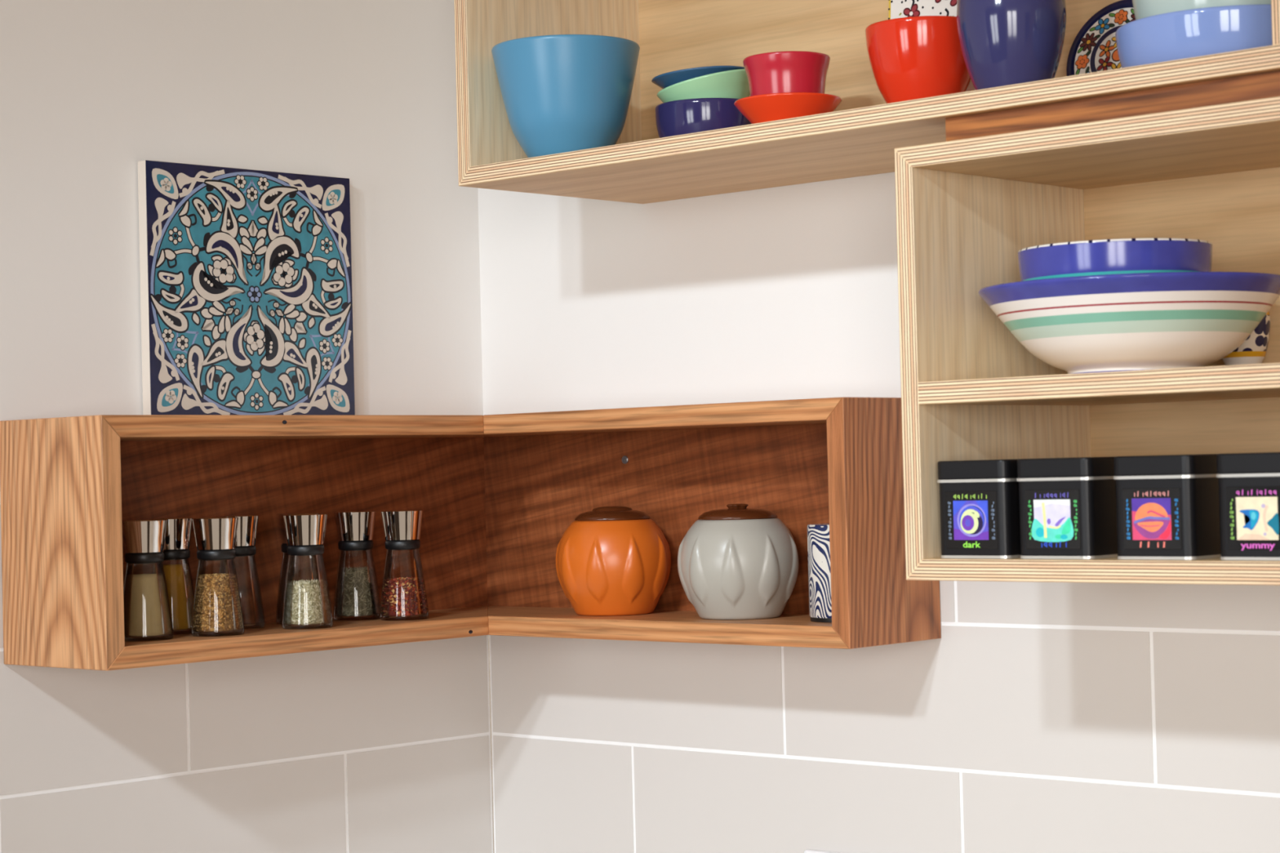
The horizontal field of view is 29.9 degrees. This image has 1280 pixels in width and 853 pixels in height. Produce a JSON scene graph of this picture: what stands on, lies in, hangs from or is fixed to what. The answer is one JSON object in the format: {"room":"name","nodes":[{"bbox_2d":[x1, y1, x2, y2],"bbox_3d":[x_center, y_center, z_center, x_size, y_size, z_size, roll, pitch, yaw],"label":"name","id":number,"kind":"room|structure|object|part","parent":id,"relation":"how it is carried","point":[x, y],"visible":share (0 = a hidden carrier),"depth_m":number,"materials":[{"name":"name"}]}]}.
{"room":"kitchen","nodes":[
{"label":"kitchen","id":0,"kind":"room"},
{"bbox_2d":[0,0,493,852],"bbox_3d":[-1.123,0.257,2.028,0.100,2.550,2.600,-3,-2,44],"label":"wall","id":1,"kind":"structure","parent":0,"point":[382,748],"depth_m":2.67,"materials":[{"name":"paint"}]},
{"bbox_2d":[477,172,1279,852],"bbox_3d":[0.808,0.208,2.091,2.600,2.550,0.100,-2,-1,42],"label":"wall","id":2,"kind":"structure","parent":0,"point":[1042,717],"depth_m":2.59,"materials":[{"name":"paint"}]},
{"bbox_2d":[0,396,941,671],"bbox_3d":[-0.172,0.106,2.465,0.690,0.248,0.668,-2,-1,42],"label":"corner shelf","id":3,"kind":"object","parent":2,"relation":"attached to","point":[497,495],"visible":0.88,"depth_m":2.59,"materials":[{"name":"brown wood"}]},
{"bbox_3d":[-0.579,0.116,2.398,0.179,0.248,0.022,-2,-1,42],"label":"panel","id":4,"kind":"part","parent":3,"relation":"part of","materials":[{"name":"brown wood"}]},
{"bbox_2d":[121,519,173,641],"bbox_3d":[-0.504,0.156,2.444,0.055,0.121,0.055,-2,-1,42],"label":"spice jar","id":5,"kind":"object","parent":3,"relation":"on","point":[147,610],"visible":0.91,"depth_m":2.43,"materials":[{"name":"clear glass"}]},
{"bbox_3d":[-0.503,0.176,2.444,0.055,0.082,0.055,-2,-1,42],"label":"glass","id":6,"kind":"part","parent":5,"relation":"part of","materials":[{"name":"clear glass"}]},
{"bbox_2d":[147,517,194,635],"bbox_3d":[-0.494,0.158,2.534,0.055,0.121,0.055,-2,-1,42],"label":"spice jar","id":7,"kind":"object","parent":3,"relation":"on","point":[179,580],"visible":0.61,"depth_m":2.52,"materials":[{"name":"clear glass"}]},
{"bbox_3d":[-0.494,0.177,2.533,0.055,0.082,0.055,-2,-1,42],"label":"glass","id":8,"kind":"part","parent":7,"relation":"part of","materials":[{"name":"clear glass"}]},
{"bbox_2d":[191,516,244,636],"bbox_3d":[-0.439,0.155,2.489,0.055,0.121,0.055,-2,-1,42],"label":"spice jar","id":9,"kind":"object","parent":3,"relation":"on","point":[217,604],"visible":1,"depth_m":2.47,"materials":[{"name":"clear glass"}]},
{"bbox_3d":[-0.438,0.175,2.488,0.055,0.082,0.055,-2,-1,42],"label":"glass","id":10,"kind":"part","parent":9,"relation":"part of","materials":[{"name":"clear glass"}]},
{"bbox_2d":[214,515,264,629],"bbox_3d":[-0.435,0.157,2.599,0.055,0.121,0.055,-2,-1,42],"label":"spice jar","id":11,"kind":"object","parent":3,"relation":"on","point":[247,525],"visible":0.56,"depth_m":2.59,"materials":[{"name":"clear glass"}]},
{"bbox_3d":[-0.434,0.177,2.598,0.055,0.082,0.055,-2,-1,42],"label":"glass","id":12,"kind":"part","parent":11,"relation":"part of","materials":[{"name":"clear glass"}]},
{"bbox_2d":[137,160,355,414],"bbox_3d":[-0.434,-0.147,2.675,0.016,0.279,0.281,-3,-2,44],"label":"decorative tile","id":13,"kind":"structure","parent":3,"relation":"on","point":[246,274],"depth_m":2.66,"materials":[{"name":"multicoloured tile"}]},
{"bbox_2d":[275,512,319,624],"bbox_3d":[-0.377,0.157,2.662,0.055,0.121,0.055,-2,-1,42],"label":"spice jar","id":14,"kind":"object","parent":3,"relation":"on","point":[284,545],"visible":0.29,"depth_m":2.65,"materials":[{"name":"clear glass"}]},
{"bbox_3d":[-0.377,0.177,2.662,0.055,0.082,0.055,-2,-1,42],"label":"glass","id":15,"kind":"part","parent":14,"relation":"part of","materials":[{"name":"clear glass"}]},
{"bbox_3d":[-0.409,0.117,2.696,0.010,0.205,0.647,-3,-2,44],"label":"panel","id":16,"kind":"part","parent":3,"relation":"part of","materials":[{"name":"brown wood"}]},
{"bbox_2d":[281,513,333,629],"bbox_3d":[-0.358,0.155,2.572,0.055,0.121,0.055,-2,-1,42],"label":"spice jar","id":17,"kind":"object","parent":3,"relation":"on","point":[306,602],"visible":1,"depth_m":2.56,"materials":[{"name":"clear glass"}]},
{"bbox_3d":[-0.357,0.175,2.571,0.055,0.082,0.055,-2,-1,42],"label":"glass","id":18,"kind":"part","parent":17,"relation":"part of","materials":[{"name":"clear glass"}]},
{"bbox_2d":[333,511,380,620],"bbox_3d":[-0.320,0.156,2.705,0.055,0.121,0.055,-2,-1,42],"label":"spice jar","id":19,"kind":"object","parent":3,"relation":"on","point":[357,593],"visible":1,"depth_m":2.69,"materials":[{"name":"clear glass"}]},
{"bbox_3d":[-0.319,0.176,2.704,0.055,0.082,0.055,-2,-1,42],"label":"glass","id":20,"kind":"part","parent":19,"relation":"part of","materials":[{"name":"clear glass"}]},
{"bbox_2d":[379,510,428,620],"bbox_3d":[-0.265,0.154,2.682,0.055,0.121,0.055,-2,-1,42],"label":"spice jar","id":21,"kind":"object","parent":3,"relation":"on","point":[401,596],"visible":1,"depth_m":2.67,"materials":[{"name":"clear glass"}]},
{"bbox_3d":[-0.264,0.174,2.682,0.055,0.082,0.055,-2,-1,42],"label":"glass","id":22,"kind":"part","parent":21,"relation":"part of","materials":[{"name":"clear glass"}]},
{"bbox_2d":[555,506,671,616],"bbox_3d":[-0.030,0.149,2.684,0.129,0.120,0.129,-2,-1,42],"label":"lidded canister","id":23,"kind":"object","parent":3,"relation":"on","point":[611,561],"visible":1,"depth_m":2.64,"materials":[{"name":"orange ceramic"}]},
{"bbox_3d":[-0.031,0.091,2.684,0.046,0.005,0.046,-2,-1,42],"label":"knob","id":24,"kind":"part","parent":23,"relation":"part of","materials":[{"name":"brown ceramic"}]},
{"bbox_3d":[-0.031,0.099,2.684,0.085,0.012,0.085,-2,-1,42],"label":"lid","id":25,"kind":"part","parent":23,"relation":"part of","materials":[{"name":"brown wood"}]},
{"bbox_3d":[0.049,0.106,2.709,0.650,0.205,0.009,-2,-1,42],"label":"panel","id":26,"kind":"part","parent":3,"relation":"part of","materials":[{"name":"brown wood"}]},
{"bbox_2d":[677,503,798,619],"bbox_3d":[0.104,0.143,2.559,0.128,0.121,0.129,-2,-1,42],"label":"lidded canister","id":27,"kind":"object","parent":3,"relation":"on","point":[736,562],"visible":1,"depth_m":2.51,"materials":[{"name":"grey ceramic"}]},
{"bbox_3d":[0.104,0.093,2.559,0.085,0.012,0.085,-2,-1,42],"label":"lid","id":28,"kind":"part","parent":27,"relation":"part of","materials":[{"name":"brown wood"}]},
{"bbox_3d":[0.104,0.085,2.560,0.025,0.006,0.022,-2,-1,42],"label":"knob","id":29,"kind":"part","parent":27,"relation":"part of","materials":[{"name":"brown wood"}]},
{"bbox_2d":[807,523,831,622],"bbox_3d":[0.211,0.149,2.467,0.076,0.099,0.076,-2,-1,42],"label":"patterned canister","id":30,"kind":"object","parent":3,"relation":"on","point":[818,535],"visible":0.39,"depth_m":2.44,"materials":[{"name":"multicoloured ceramic"}]},
{"bbox_3d":[0.247,0.095,2.429,0.022,0.248,0.155,-2,-1,42],"label":"panel","id":31,"kind":"part","parent":3,"relation":"part of","materials":[{"name":"brown wood"}]},
{"bbox_2d":[804,849,837,852],"bbox_3d":[0.233,0.497,2.542,0.146,0.086,0.012,-2,-1,42],"label":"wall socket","id":32,"kind":"object","parent":2,"relation":"attached to","point":[806,851],"visible":1,"depth_m":2.58,"materials":[{"name":"white plastic"}]},
{"bbox_2d":[453,0,1279,204],"bbox_3d":[0.465,-0.436,2.137,1.528,0.313,0.290,-2,-1,42],"label":"wall shelf","id":33,"kind":"object","parent":2,"relation":"attached to","point":[860,137],"visible":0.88,"depth_m":2.53,"materials":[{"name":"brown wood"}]},
{"bbox_3d":[-0.092,-0.412,2.645,0.019,0.313,0.290,-2,-1,42],"label":"panel","id":34,"kind":"part","parent":33,"relation":"part of","materials":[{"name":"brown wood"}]},
{"bbox_2d":[491,34,639,157],"bbox_3d":[-0.076,-0.338,2.523,0.156,0.122,0.156,-2,-1,29],"label":"mixing bowl","id":35,"kind":"object","parent":33,"relation":"on","point":[561,93],"visible":0.82,"depth_m":2.47,"materials":[{"name":"blue ceramic"}]},
{"bbox_2d":[654,97,751,137],"bbox_3d":[0.071,-0.309,2.532,0.109,0.058,0.109,-2,-1,42],"label":"bowl","id":36,"kind":"object","parent":33,"relation":"on","point":[686,116],"visible":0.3,"depth_m":2.48,"materials":[{"name":"blue ceramic"}]},
{"bbox_2d":[657,68,750,102],"bbox_3d":[0.071,-0.336,2.532,0.107,0.074,0.107,0,-1,-43],"label":"bowl","id":37,"kind":"object","parent":36,"relation":"in","point":[734,83],"visible":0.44,"depth_m":2.49,"materials":[{"name":"green ceramic"}]},
{"bbox_2d":[651,65,744,88],"bbox_3d":[0.065,-0.355,2.533,0.105,0.038,0.105,-1,-1,-5],"label":"bowl","id":38,"kind":"object","parent":37,"relation":"on","point":[663,81],"visible":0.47,"depth_m":2.49,"materials":[{"name":"blue ceramic"}]},
{"bbox_2d":[733,92,841,124],"bbox_3d":[0.149,-0.306,2.420,0.109,0.044,0.109,-2,-1,42],"label":"bowl","id":39,"kind":"object","parent":33,"relation":"on","point":[757,108],"visible":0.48,"depth_m":2.38,"materials":[{"name":"orange"}]},
{"bbox_2d":[742,50,830,96],"bbox_3d":[0.149,-0.332,2.421,0.088,0.078,0.088,-2,-1,42],"label":"ramekin","id":40,"kind":"object","parent":39,"relation":"in","point":[790,71],"visible":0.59,"depth_m":2.39,"materials":[{"name":"red ceramic"}]},
{"bbox_3d":[0.556,-0.436,2.237,1.490,0.276,0.020,-2,-1,42],"label":"panel","id":41,"kind":"part","parent":33,"relation":"part of","materials":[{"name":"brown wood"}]},
{"bbox_2d":[865,15,970,103],"bbox_3d":[0.275,-0.339,2.332,0.114,0.100,0.114,-2,-1,42],"label":"bowl","id":42,"kind":"object","parent":33,"relation":"on","point":[912,57],"visible":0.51,"depth_m":2.29,"materials":[{"name":"red ceramic"}]},
{"bbox_2d":[888,0,975,91],"bbox_3d":[0.303,-0.388,2.439,0.128,0.200,0.022,-2,-1,42],"label":"floral tile","id":43,"kind":"structure","parent":33,"relation":"on","point":[897,8],"depth_m":2.45,"materials":[{"name":"white ceramic"}]},
{"bbox_2d":[956,0,1066,89],"bbox_3d":[0.342,-0.409,2.216,0.103,0.232,0.103,-2,-1,42],"label":"vase","id":44,"kind":"object","parent":33,"relation":"on","point":[1003,42],"visible":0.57,"depth_m":2.18,"materials":[{"name":"blue ceramic"}]},
{"bbox_2d":[1066,0,1135,75],"bbox_3d":[0.455,-0.352,2.280,0.114,0.111,0.032,-3,-2,45],"label":"plate","id":45,"kind":"object","parent":33,"relation":"on","point":[1093,49],"visible":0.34,"depth_m":2.30,"materials":[{"name":"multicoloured ceramic"}]},
{"bbox_2d":[1115,4,1272,67],"bbox_3d":[0.517,-0.326,2.114,0.192,0.054,0.192,-2,-1,42],"label":"bowl","id":46,"kind":"object","parent":33,"relation":"on","point":[1205,31],"visible":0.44,"depth_m":2.03,"materials":[{"name":"blue glazed ceramic"}]},
{"bbox_2d":[1132,0,1271,20],"bbox_3d":[0.519,-0.357,2.112,0.170,0.077,0.170,-2,-1,42],"label":"bowl","id":47,"kind":"object","parent":46,"relation":"in","point":[1142,8],"visible":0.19,"depth_m":2.06,"materials":[{"name":"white ceramic"}]},
{"bbox_2d":[894,96,1279,585],"bbox_3d":[0.618,-0.068,1.991,0.770,0.385,0.302,-2,-1,42],"label":"cubby shelf","id":48,"kind":"object","parent":2,"relation":"attached to","point":[966,208],"visible":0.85,"depth_m":2.17,"materials":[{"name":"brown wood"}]},
{"bbox_2d":[937,458,1020,559],"bbox_3d":[0.314,0.072,2.129,0.076,0.086,0.076,-2,-1,42],"label":"tin","id":49,"kind":"object","parent":48,"relation":"on","point":[980,500],"visible":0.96,"depth_m":2.10,"materials":[{"name":"black metal"}]},
{"bbox_2d":[952,500,988,540],"bbox_3d":[0.289,0.082,2.102,0.036,0.034,0.001,-2,-1,42],"label":"picture","id":50,"kind":"object","parent":49,"relation":"attached to","point":[970,517],"depth_m":2.10},
{"bbox_2d":[947,493,995,539],"bbox_3d":[0.290,0.079,2.101,0.049,0.040,0.001,-2,-1,42],"label":"print","id":51,"kind":"object","parent":49,"relation":"attached to","point":[962,494],"depth_m":2.11},
{"bbox_3d":[0.314,0.038,2.130,0.075,0.017,0.075,-2,-1,42],"label":"lid","id":52,"kind":"part","parent":49,"relation":"part of","materials":[{"name":"black metal"}]},
{"bbox_3d":[0.341,-0.057,2.244,0.019,0.384,0.302,-2,-1,42],"label":"panel","id":53,"kind":"part","parent":48,"relation":"part of","materials":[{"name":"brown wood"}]},
{"bbox_2d":[1016,456,1117,559],"bbox_3d":[0.376,0.070,2.073,0.076,0.086,0.076,-2,-1,42],"label":"tin","id":54,"kind":"object","parent":48,"relation":"on","point":[1068,506],"visible":0.94,"depth_m":2.04,"materials":[{"name":"black metal"}]},
{"bbox_2d":[1031,499,1073,542],"bbox_3d":[0.351,0.080,2.045,0.042,0.036,0.001,-2,-1,42],"label":"picture","id":55,"kind":"object","parent":54,"relation":"attached to","point":[1052,520],"depth_m":2.05,"materials":[{"name":"paper"}]},
{"bbox_2d":[1027,492,1077,547],"bbox_3d":[0.351,0.080,2.045,0.049,0.047,0.001,-2,-1,42],"label":"print","id":56,"kind":"object","parent":54,"relation":"attached to","point":[1048,492],"depth_m":2.04},
{"bbox_3d":[0.375,0.035,2.074,0.075,0.017,0.075,-2,-1,42],"label":"lid","id":57,"kind":"part","parent":54,"relation":"part of","materials":[{"name":"black metal"}]},
{"bbox_3d":[0.612,-0.041,1.983,0.732,0.020,0.283,-2,-1,42],"label":"shelf","id":58,"kind":"part","parent":48,"relation":"part of","materials":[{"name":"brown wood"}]},
{"bbox_2d":[945,70,1279,141],"bbox_3d":[0.627,-0.273,1.996,0.709,0.024,0.280,-2,-1,42],"label":"batten","id":59,"kind":"object","parent":48,"relation":"on","point":[1267,84],"visible":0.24,"depth_m":2.01,"materials":[{"name":"brown wood"}]},
{"bbox_2d":[978,271,1279,373],"bbox_3d":[0.435,-0.085,2.117,0.270,0.081,0.270,-2,-1,7],"label":"serving bowl","id":60,"kind":"object","parent":48,"relation":"on","point":[1164,320],"visible":0.92,"depth_m":2.03,"materials":[{"name":"white ceramic"}]},
{"bbox_2d":[1017,237,1212,280],"bbox_3d":[0.422,-0.113,2.131,0.170,0.092,0.170,-2,-1,42],"label":"bowl","id":61,"kind":"object","parent":60,"relation":"in","point":[1154,255],"visible":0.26,"depth_m":2.06,"materials":[{"name":"blue ceramic"}]},
{"bbox_2d":[1113,453,1220,559],"bbox_3d":[0.447,0.067,2.008,0.076,0.086,0.076,-2,-1,42],"label":"tin","id":62,"kind":"object","parent":48,"relation":"on","point":[1168,506],"visible":0.94,"depth_m":1.98,"materials":[{"name":"black metal"}]},
{"bbox_2d":[1131,497,1171,540],"bbox_3d":[0.422,0.076,1.981,0.036,0.034,0.001,-2,-1,42],"label":"picture","id":63,"kind":"object","parent":62,"relation":"attached to","point":[1151,517],"depth_m":1.98,"materials":[{"name":"multicoloured paper"}]},
{"bbox_2d":[1125,490,1178,547],"bbox_3d":[0.422,0.076,1.980,0.049,0.047,0.001,-2,-1,42],"label":"print","id":64,"kind":"object","parent":62,"relation":"attached to","point":[1176,500],"depth_m":1.98},
{"bbox_3d":[0.446,0.032,2.009,0.075,0.017,0.075,-2,-1,42],"label":"lid","id":65,"kind":"part","parent":62,"relation":"part of","materials":[{"name":"black metal"}]},
{"bbox_3d":[0.713,-0.069,2.095,0.732,0.347,0.020,-2,-1,42],"label":"panel","id":66,"kind":"part","parent":48,"relation":"part of","materials":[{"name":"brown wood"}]},
{"bbox_2d":[1222,311,1270,365],"bbox_3d":[0.550,-0.078,2.193,0.050,0.064,0.050,-2,-1,42],"label":"vase","id":67,"kind":"object","parent":48,"relation":"on","point":[1253,350],"visible":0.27,"depth_m":2.17,"materials":[{"name":"white ceramic"}]},
{"bbox_2d":[1216,452,1279,560],"bbox_3d":[0.517,0.064,1.944,0.076,0.086,0.076,-2,-1,42],"label":"tin","id":68,"kind":"object","parent":48,"relation":"on","point":[1249,483],"visible":1,"depth_m":1.92,"materials":[{"name":"black metal"}]},
{"bbox_3d":[0.516,0.029,1.945,0.075,0.017,0.075,-2,-1,42],"label":"lid","id":69,"kind":"part","parent":68,"relation":"part of","materials":[{"name":"black metal"}]},
{"bbox_2d":[1230,488,1276,539],"bbox_3d":[0.493,0.070,1.916,0.049,0.040,0.001,-2,-1,42],"label":"print","id":70,"kind":"object","parent":68,"relation":"attached to","point":[1257,489],"depth_m":1.93},
{"bbox_2d":[1235,496,1279,540],"bbox_3d":[0.493,0.073,1.916,0.037,0.034,0.001,-2,-1,42],"label":"picture","id":71,"kind":"object","parent":68,"relation":"attached to","point":[1257,517],"depth_m":1.92}
]}

